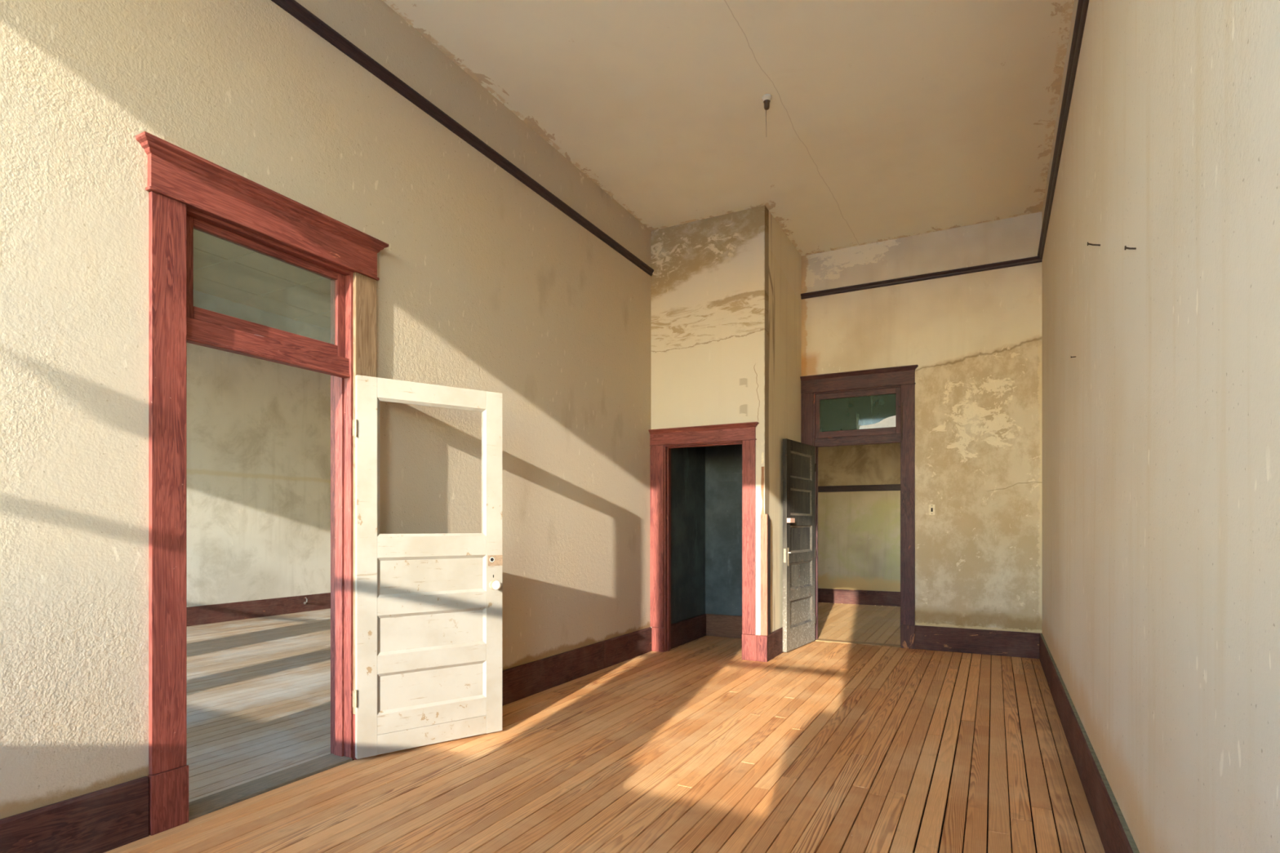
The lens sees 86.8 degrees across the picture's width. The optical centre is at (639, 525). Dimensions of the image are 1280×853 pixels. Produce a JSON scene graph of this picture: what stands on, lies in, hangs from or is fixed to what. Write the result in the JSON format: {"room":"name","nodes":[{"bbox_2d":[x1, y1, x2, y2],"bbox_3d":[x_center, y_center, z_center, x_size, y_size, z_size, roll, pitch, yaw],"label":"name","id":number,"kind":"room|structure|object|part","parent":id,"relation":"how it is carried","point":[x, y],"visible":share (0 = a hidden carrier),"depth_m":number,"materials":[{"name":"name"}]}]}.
{"room":"empty abandoned room","nodes":[
{"label":"empty abandoned room","id":0,"kind":"room"},
{"bbox_2d":[186,289,330,607],"bbox_3d":[-6.530,-0.876,7.476,0.100,4.352,10.200,0,0,28],"label":"wall","id":1,"kind":"structure","parent":0,"point":[259,430],"depth_m":9.52,"materials":[{"name":"paint"}]},
{"bbox_2d":[186,592,330,626],"bbox_3d":[-6.474,1.177,7.447,0.025,0.245,10.000,0,0,28],"label":"baseboard","id":2,"kind":"structure","parent":1,"relation":"attached to","point":[215,613],"depth_m":9.49,"materials":[{"name":"brown wood"}]},
{"bbox_2d":[0,0,650,819],"bbox_3d":[-1.377,-0.876,4.335,0.150,4.352,9.207,0,0,28],"label":"wall","id":3,"kind":"structure","parent":0,"point":[484,283],"depth_m":3.37,"materials":[{"name":"paint"}]},
{"bbox_2d":[135,131,388,835],"bbox_3d":[-1.843,-0.157,3.388,0.244,2.914,1.261,0,0,28],"label":"door frame","id":4,"kind":"structure","parent":3,"relation":"attached to","point":[181,183],"depth_m":2.99,"materials":[{"name":"red wood"}]},
{"bbox_3d":[-1.767,-1.585,3.348,0.072,0.058,1.261,0,0,28],"label":"cap moulding","id":5,"kind":"part","parent":4,"relation":"part of","materials":[{"name":"red wood"}]},
{"bbox_3d":[-1.825,-0.827,3.377,0.051,0.017,0.859,0,0,28],"label":"bar moulding","id":6,"kind":"part","parent":4,"relation":"part of","materials":[{"name":"red wood"}]},
{"bbox_3d":[-1.713,-0.050,3.876,0.022,2.700,0.117,0,0,28],"label":"casing","id":7,"kind":"part","parent":4,"relation":"part of","materials":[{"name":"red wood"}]},
{"bbox_2d":[186,215,345,357],"bbox_3d":[-1.850,-1.153,3.390,0.042,0.468,0.855,0,0,28],"label":"window","id":8,"kind":"structure","parent":3,"relation":"in","point":[338,348],"depth_m":3.36,"materials":[{"name":"red wood"}]},
{"bbox_3d":[-1.852,-1.367,3.393,0.036,0.039,0.755,0,0,28],"label":"sash rail","id":9,"kind":"part","parent":8,"relation":"part of","materials":[{"name":"red wood"}]},
{"bbox_3d":[-1.852,-0.955,3.393,0.036,0.066,0.755,0,0,28],"label":"sash rail","id":10,"kind":"part","parent":8,"relation":"part of","materials":[{"name":"red wood"}]},
{"bbox_2d":[0,626,651,852],"bbox_3d":[-1.662,1.177,3.603,0.022,0.247,7.647,0,0,28],"label":"baseboard","id":11,"kind":"structure","parent":3,"relation":"attached to","point":[105,820],"depth_m":2.74,"materials":[{"name":"brown wood"}]},
{"bbox_2d":[352,374,502,759],"bbox_3d":[-1.207,0.230,3.956,0.888,2.109,0.098,0,0,-37],"label":"door","id":12,"kind":"structure","parent":3,"relation":"in","point":[428,606],"depth_m":3.94,"materials":[{"name":"beige paint"}]},
{"bbox_3d":[-1.217,0.295,3.987,0.649,0.224,0.010,0,0,-37],"label":"panel","id":13,"kind":"part","parent":12,"relation":"part of","materials":[{"name":"beige paint"}]},
{"bbox_3d":[-1.217,0.947,3.987,0.649,0.227,0.010,0,0,-37],"label":"panel","id":14,"kind":"part","parent":12,"relation":"part of","materials":[{"name":"beige paint"}]},
{"bbox_3d":[-1.217,0.618,3.987,0.649,0.224,0.010,0,0,-37],"label":"panel","id":15,"kind":"part","parent":12,"relation":"part of","materials":[{"name":"beige paint"}]},
{"bbox_3d":[-1.217,1.115,3.987,0.649,0.110,0.036,0,0,-37],"label":"rail","id":16,"kind":"part","parent":12,"relation":"part of","materials":[{"name":"beige paint"}]},
{"bbox_3d":[-1.217,0.781,3.987,0.649,0.103,0.036,0,0,-37],"label":"rail","id":17,"kind":"part","parent":12,"relation":"part of","materials":[{"name":"beige paint"}]},
{"bbox_3d":[-1.217,0.457,3.987,0.649,0.099,0.036,0,0,-37],"label":"rail","id":18,"kind":"part","parent":12,"relation":"part of","materials":[{"name":"beige paint"}]},
{"bbox_3d":[-1.217,0.124,3.987,0.649,0.118,0.036,0,0,-37],"label":"rail","id":19,"kind":"part","parent":12,"relation":"part of","materials":[{"name":"beige paint"}]},
{"bbox_3d":[-1.217,-0.769,3.987,0.649,0.111,0.036,0,0,-37],"label":"rail","id":20,"kind":"part","parent":12,"relation":"part of","materials":[{"name":"beige paint"}]},
{"bbox_3d":[-1.217,0.947,3.987,0.649,0.227,0.036,0,0,-37],"label":"panel moulding","id":21,"kind":"part","parent":12,"relation":"part of","materials":[{"name":"beige paint"}]},
{"bbox_3d":[-1.217,0.618,3.987,0.649,0.224,0.036,0,0,-37],"label":"panel moulding","id":22,"kind":"part","parent":12,"relation":"part of","materials":[{"name":"beige paint"}]},
{"bbox_3d":[-1.217,0.295,3.987,0.649,0.224,0.036,0,0,-37],"label":"panel moulding","id":23,"kind":"part","parent":12,"relation":"part of","materials":[{"name":"beige paint"}]},
{"bbox_3d":[-0.887,0.370,4.169,0.058,0.058,0.056,0,0,-37],"label":"knob","id":24,"kind":"part","parent":12,"relation":"part of","materials":[{"name":"white ceramic"}]},
{"bbox_2d":[271,0,653,275],"bbox_3d":[-1.649,-2.617,3.614,0.034,0.068,7.677,0,0,28],"label":"rail","id":25,"kind":"object","parent":3,"relation":"attached to","point":[292,7],"visible":1,"depth_m":4.28,"materials":[{"name":"brown wood"}]},
{"bbox_2d":[186,602,1011,802],"bbox_3d":[-1.644,1.330,6.569,9.400,0.061,12.920,0,0,28],"label":"floor","id":26,"kind":"structure","parent":0,"point":[259,689],"depth_m":5.44,"materials":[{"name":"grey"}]},
{"bbox_2d":[188,753,352,820],"bbox_3d":[-1.865,1.299,3.398,0.172,0.026,0.865,0,0,28],"label":"threshold","id":27,"kind":"object","parent":26,"relation":"on","point":[213,802],"visible":0.76,"depth_m":3.35,"materials":[{"name":"grey wood"}]},
{"bbox_2d":[103,635,1105,852],"bbox_3d":[0.243,1.330,3.414,3.553,0.061,9.077,0,0,28],"label":"floor","id":28,"kind":"structure","parent":0,"point":[695,746],"depth_m":3.54,"materials":[{"name":"brown wood"}]},
{"bbox_2d":[815,638,900,647],"bbox_3d":[2.399,1.302,7.460,0.900,0.020,0.130,0,0,28],"label":"threshold","id":29,"kind":"object","parent":28,"relation":"on","point":[818,639],"visible":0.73,"depth_m":7.44,"materials":[{"name":"brown wood"}]},
{"bbox_2d":[193,0,1074,329],"bbox_3d":[-2.226,-3.106,5.169,9.865,0.132,10.300,0,0,28],"label":"ceiling","id":30,"kind":"structure","parent":0,"point":[886,120],"depth_m":4.93,"materials":[{"name":"paint"}]},
{"bbox_2d":[761,93,771,128],"bbox_3d":[0.903,-2.909,4.823,0.068,0.285,0.068,0,0,28],"label":"socket","id":31,"kind":"object","parent":30,"relation":"attached to","point":[766,98],"visible":1,"depth_m":4.81,"materials":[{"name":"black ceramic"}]},
{"bbox_2d":[671,444,742,624],"bbox_3d":[0.943,-0.020,7.404,1.117,2.640,1.203,0,0,28],"label":"wall","id":32,"kind":"structure","parent":0,"point":[706,513],"depth_m":7.82,"materials":[{"name":"blue paint"}]},
{"bbox_2d":[671,613,742,648],"bbox_3d":[0.954,1.173,7.315,0.954,0.255,1.031,0,0,28],"label":"baseboard","id":33,"kind":"structure","parent":32,"relation":"attached to","point":[686,631],"depth_m":7.79,"materials":[{"name":"brown wood"}]},
{"bbox_2d":[718,472,742,482],"bbox_3d":[1.258,-0.550,7.726,0.770,0.100,0.020,0,0,28],"label":"board","id":34,"kind":"object","parent":32,"relation":"attached to","point":[722,477],"visible":0.44,"depth_m":7.83,"materials":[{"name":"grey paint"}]},
{"bbox_2d":[650,205,768,635],"bbox_3d":[0.681,-0.876,6.795,1.217,4.352,0.120,0,0,28],"label":"wall","id":35,"kind":"structure","parent":0,"point":[709,279],"depth_m":6.71,"materials":[{"name":"paint"}]},
{"bbox_2d":[648,422,759,661],"bbox_3d":[0.644,0.158,6.787,1.157,2.284,0.191,0,0,28],"label":"door frame","id":36,"kind":"structure","parent":35,"relation":"attached to","point":[661,440],"depth_m":6.89,"materials":[{"name":"red wood"}]},
{"bbox_3d":[0.614,-0.962,6.729,1.157,0.044,0.059,0,0,28],"label":"cap moulding","id":37,"kind":"part","parent":36,"relation":"part of","materials":[{"name":"red wood"}]},
{"bbox_2d":[768,211,801,632],"bbox_3d":[1.496,-0.876,7.147,0.100,4.352,1.260,0,0,28],"label":"wall","id":38,"kind":"structure","parent":0,"point":[784,260],"depth_m":6.94,"materials":[{"name":"paint"}]},
{"bbox_2d":[756,452,770,662],"bbox_3d":[1.190,0.300,6.502,0.099,2.000,0.128,0,0,28],"label":"guard","id":39,"kind":"object","parent":38,"relation":"attached to","point":[762,640],"visible":1,"depth_m":6.45,"materials":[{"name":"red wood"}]},
{"bbox_2d":[767,626,783,662],"bbox_3d":[1.508,1.177,7.033,0.028,0.247,1.352,0,0,28],"label":"baseboard","id":40,"kind":"structure","parent":38,"relation":"attached to","point":[775,639],"depth_m":6.66,"materials":[{"name":"brown wood"}]},
{"bbox_2d":[782,438,816,652],"bbox_3d":[1.722,0.205,7.220,0.085,2.166,0.856,0,0,34],"label":"door","id":41,"kind":"structure","parent":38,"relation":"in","point":[799,467],"depth_m":7.17,"materials":[{"name":"black paint"}]},
{"bbox_3d":[1.470,0.310,6.876,0.024,0.140,0.002,0,0,34],"label":"edge plate","id":42,"kind":"part","parent":41,"relation":"part of","materials":[{"name":"metal"}]},
{"bbox_3d":[1.703,0.920,7.228,0.014,0.280,0.648,0,0,34],"label":"panel","id":43,"kind":"part","parent":41,"relation":"part of","materials":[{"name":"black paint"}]},
{"bbox_3d":[1.703,0.528,7.228,0.014,0.279,0.648,0,0,34],"label":"panel","id":44,"kind":"part","parent":41,"relation":"part of","materials":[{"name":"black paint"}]},
{"bbox_3d":[1.703,0.146,7.228,0.014,0.284,0.648,0,0,34],"label":"panel","id":45,"kind":"part","parent":41,"relation":"part of","materials":[{"name":"black paint"}]},
{"bbox_3d":[1.703,-0.243,7.228,0.014,0.280,0.648,0,0,34],"label":"panel","id":46,"kind":"part","parent":41,"relation":"part of","materials":[{"name":"black paint"}]},
{"bbox_3d":[1.703,-0.629,7.228,0.014,0.278,0.648,0,0,34],"label":"panel","id":47,"kind":"part","parent":41,"relation":"part of","materials":[{"name":"black paint"}]},
{"bbox_3d":[1.704,1.174,7.228,0.045,0.228,0.647,0,0,34],"label":"rail","id":48,"kind":"part","parent":41,"relation":"part of","materials":[{"name":"black paint"}]},
{"bbox_3d":[1.704,0.724,7.228,0.045,0.112,0.647,0,0,34],"label":"rail","id":49,"kind":"part","parent":41,"relation":"part of","materials":[{"name":"black paint"}]},
{"bbox_3d":[1.704,0.339,7.228,0.045,0.101,0.647,0,0,34],"label":"rail","id":50,"kind":"part","parent":41,"relation":"part of","materials":[{"name":"black paint"}]},
{"bbox_3d":[1.704,-0.050,7.228,0.045,0.107,0.647,0,0,34],"label":"rail","id":51,"kind":"part","parent":41,"relation":"part of","materials":[{"name":"black paint"}]},
{"bbox_3d":[1.704,-0.436,7.228,0.045,0.107,0.647,0,0,34],"label":"rail","id":52,"kind":"part","parent":41,"relation":"part of","materials":[{"name":"black paint"}]},
{"bbox_3d":[1.704,-0.823,7.228,0.045,0.110,0.647,0,0,34],"label":"rail","id":53,"kind":"part","parent":41,"relation":"part of","materials":[{"name":"black paint"}]},
{"bbox_3d":[1.704,0.920,7.228,0.045,0.280,0.648,0,0,34],"label":"panel moulding","id":54,"kind":"part","parent":41,"relation":"part of","materials":[{"name":"grey wood"}]},
{"bbox_3d":[1.704,0.528,7.228,0.045,0.279,0.648,0,0,34],"label":"panel moulding","id":55,"kind":"part","parent":41,"relation":"part of","materials":[{"name":"grey wood"}]},
{"bbox_3d":[1.704,0.146,7.228,0.045,0.284,0.648,0,0,34],"label":"panel moulding","id":56,"kind":"part","parent":41,"relation":"part of","materials":[{"name":"grey wood"}]},
{"bbox_3d":[1.704,-0.243,7.228,0.045,0.280,0.648,0,0,34],"label":"panel moulding","id":57,"kind":"part","parent":41,"relation":"part of","materials":[{"name":"grey wood"}]},
{"bbox_3d":[1.704,-0.629,7.228,0.045,0.278,0.648,0,0,34],"label":"panel moulding","id":58,"kind":"part","parent":41,"relation":"part of","materials":[{"name":"grey wood"}]},
{"bbox_2d":[817,404,900,591],"bbox_3d":[4.518,-0.876,10.694,5.100,4.352,0.100,0,0,28],"label":"wall","id":59,"kind":"structure","parent":0,"point":[859,532],"depth_m":11.11,"materials":[{"name":"paint"}]},
{"bbox_2d":[817,588,900,606],"bbox_3d":[4.489,1.183,10.638,4.900,0.235,0.025,0,0,28],"label":"baseboard","id":60,"kind":"structure","parent":59,"relation":"attached to","point":[890,598],"depth_m":11.09,"materials":[{"name":"brown wood"}]},
{"bbox_2d":[817,484,900,492],"bbox_3d":[4.488,-0.605,10.636,4.900,0.100,0.030,0,0,28],"label":"rail","id":61,"kind":"object","parent":59,"relation":"attached to","point":[889,486],"depth_m":11.08,"materials":[{"name":"brown wood"}]},
{"bbox_2d":[801,212,1041,633],"bbox_3d":[2.369,-0.876,7.486,3.568,4.352,0.150,0,0,28],"label":"wall","id":62,"kind":"structure","parent":0,"point":[974,340],"depth_m":6.92,"materials":[{"name":"paint"}]},
{"bbox_2d":[815,386,902,439],"bbox_3d":[2.381,-1.185,7.401,0.922,0.570,0.090,0,0,28],"label":"window","id":63,"kind":"structure","parent":62,"relation":"in","point":[855,409],"depth_m":7.42,"materials":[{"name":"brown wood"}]},
{"bbox_3d":[2.382,-1.439,7.430,0.807,0.062,0.038,0,0,28],"label":"sash rail","id":64,"kind":"part","parent":63,"relation":"part of","materials":[{"name":"brown wood"}]},
{"bbox_3d":[2.382,-1.228,7.431,0.815,0.368,0.003,0,0,28],"label":"pane","id":65,"kind":"part","parent":63,"relation":"part of","materials":[{"name":"green"}]},
{"bbox_3d":[2.382,-1.011,7.430,0.807,0.074,0.038,0,0,28],"label":"sash rail","id":66,"kind":"part","parent":63,"relation":"part of","materials":[{"name":"brown wood"}]},
{"bbox_2d":[800,364,918,648],"bbox_3d":[2.399,-0.188,7.438,1.230,2.976,0.209,0,0,28],"label":"door frame","id":67,"kind":"structure","parent":62,"relation":"attached to","point":[904,376],"depth_m":7.17,"materials":[{"name":"brown wood"}]},
{"bbox_3d":[2.379,-0.887,7.421,0.904,0.015,0.056,0,0,28],"label":"bar moulding","id":68,"kind":"part","parent":67,"relation":"part of","materials":[{"name":"brown wood"}]},
{"bbox_3d":[2.364,-1.654,7.371,1.230,0.044,0.059,0,0,28],"label":"cap moulding","id":69,"kind":"part","parent":67,"relation":"part of","materials":[{"name":"brown wood"}]},
{"bbox_2d":[800,256,1042,299],"bbox_3d":[2.865,-2.592,7.123,2.351,0.058,0.034,0,0,28],"label":"rail","id":70,"kind":"object","parent":62,"relation":"attached to","point":[1033,260],"visible":0.9,"depth_m":7.06,"materials":[{"name":"brown wood"}]},
{"bbox_2d":[928,504,935,515],"bbox_3d":[3.037,-0.160,7.044,0.062,0.110,0.016,0,0,28],"label":"light switch","id":71,"kind":"object","parent":62,"relation":"attached to","point":[931,507],"visible":1,"depth_m":7.04,"materials":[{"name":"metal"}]},
{"bbox_2d":[915,625,1039,658],"bbox_3d":[3.401,1.177,6.850,1.150,0.247,0.022,0,0,28],"label":"baseboard","id":72,"kind":"structure","parent":62,"relation":"attached to","point":[983,642],"depth_m":6.83,"materials":[{"name":"brown wood"}]},
{"bbox_2d":[1041,0,1279,852],"bbox_3d":[1.918,-0.876,2.612,0.150,4.352,9.207,0,0,28],"label":"wall","id":73,"kind":"structure","parent":0,"point":[1161,434],"depth_m":1.83,"materials":[{"name":"paint"}]},
{"bbox_2d":[1037,0,1088,259],"bbox_3d":[1.800,-2.612,2.589,0.039,0.068,9.057,0,0,28],"label":"rail","id":74,"kind":"object","parent":73,"relation":"attached to","point":[1082,5],"visible":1,"depth_m":4.22,"materials":[{"name":"brown wood"}]},
{"bbox_2d":[1039,633,1139,852],"bbox_3d":[1.801,1.176,2.576,0.024,0.248,9.034,0,0,28],"label":"baseboard","id":75,"kind":"structure","parent":73,"relation":"attached to","point":[1115,835],"depth_m":3.16,"materials":[{"name":"brown wood"}]},
{"bbox_2d":[1087,241,1100,245],"bbox_3d":[2.008,-1.240,2.985,0.059,0.027,0.016,0,0,28],"label":"nail","id":76,"kind":"object","parent":73,"relation":"attached to","point":[1087,242],"visible":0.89,"depth_m":2.99,"materials":[{"name":"metal"}]},
{"bbox_2d":[1124,245,1136,249],"bbox_3d":[1.624,-0.916,2.233,0.042,0.018,0.014,0,0,28],"label":"nail","id":77,"kind":"object","parent":73,"relation":"attached to","point":[1125,247],"visible":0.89,"depth_m":2.23,"materials":[{"name":"metal"}]}
]}

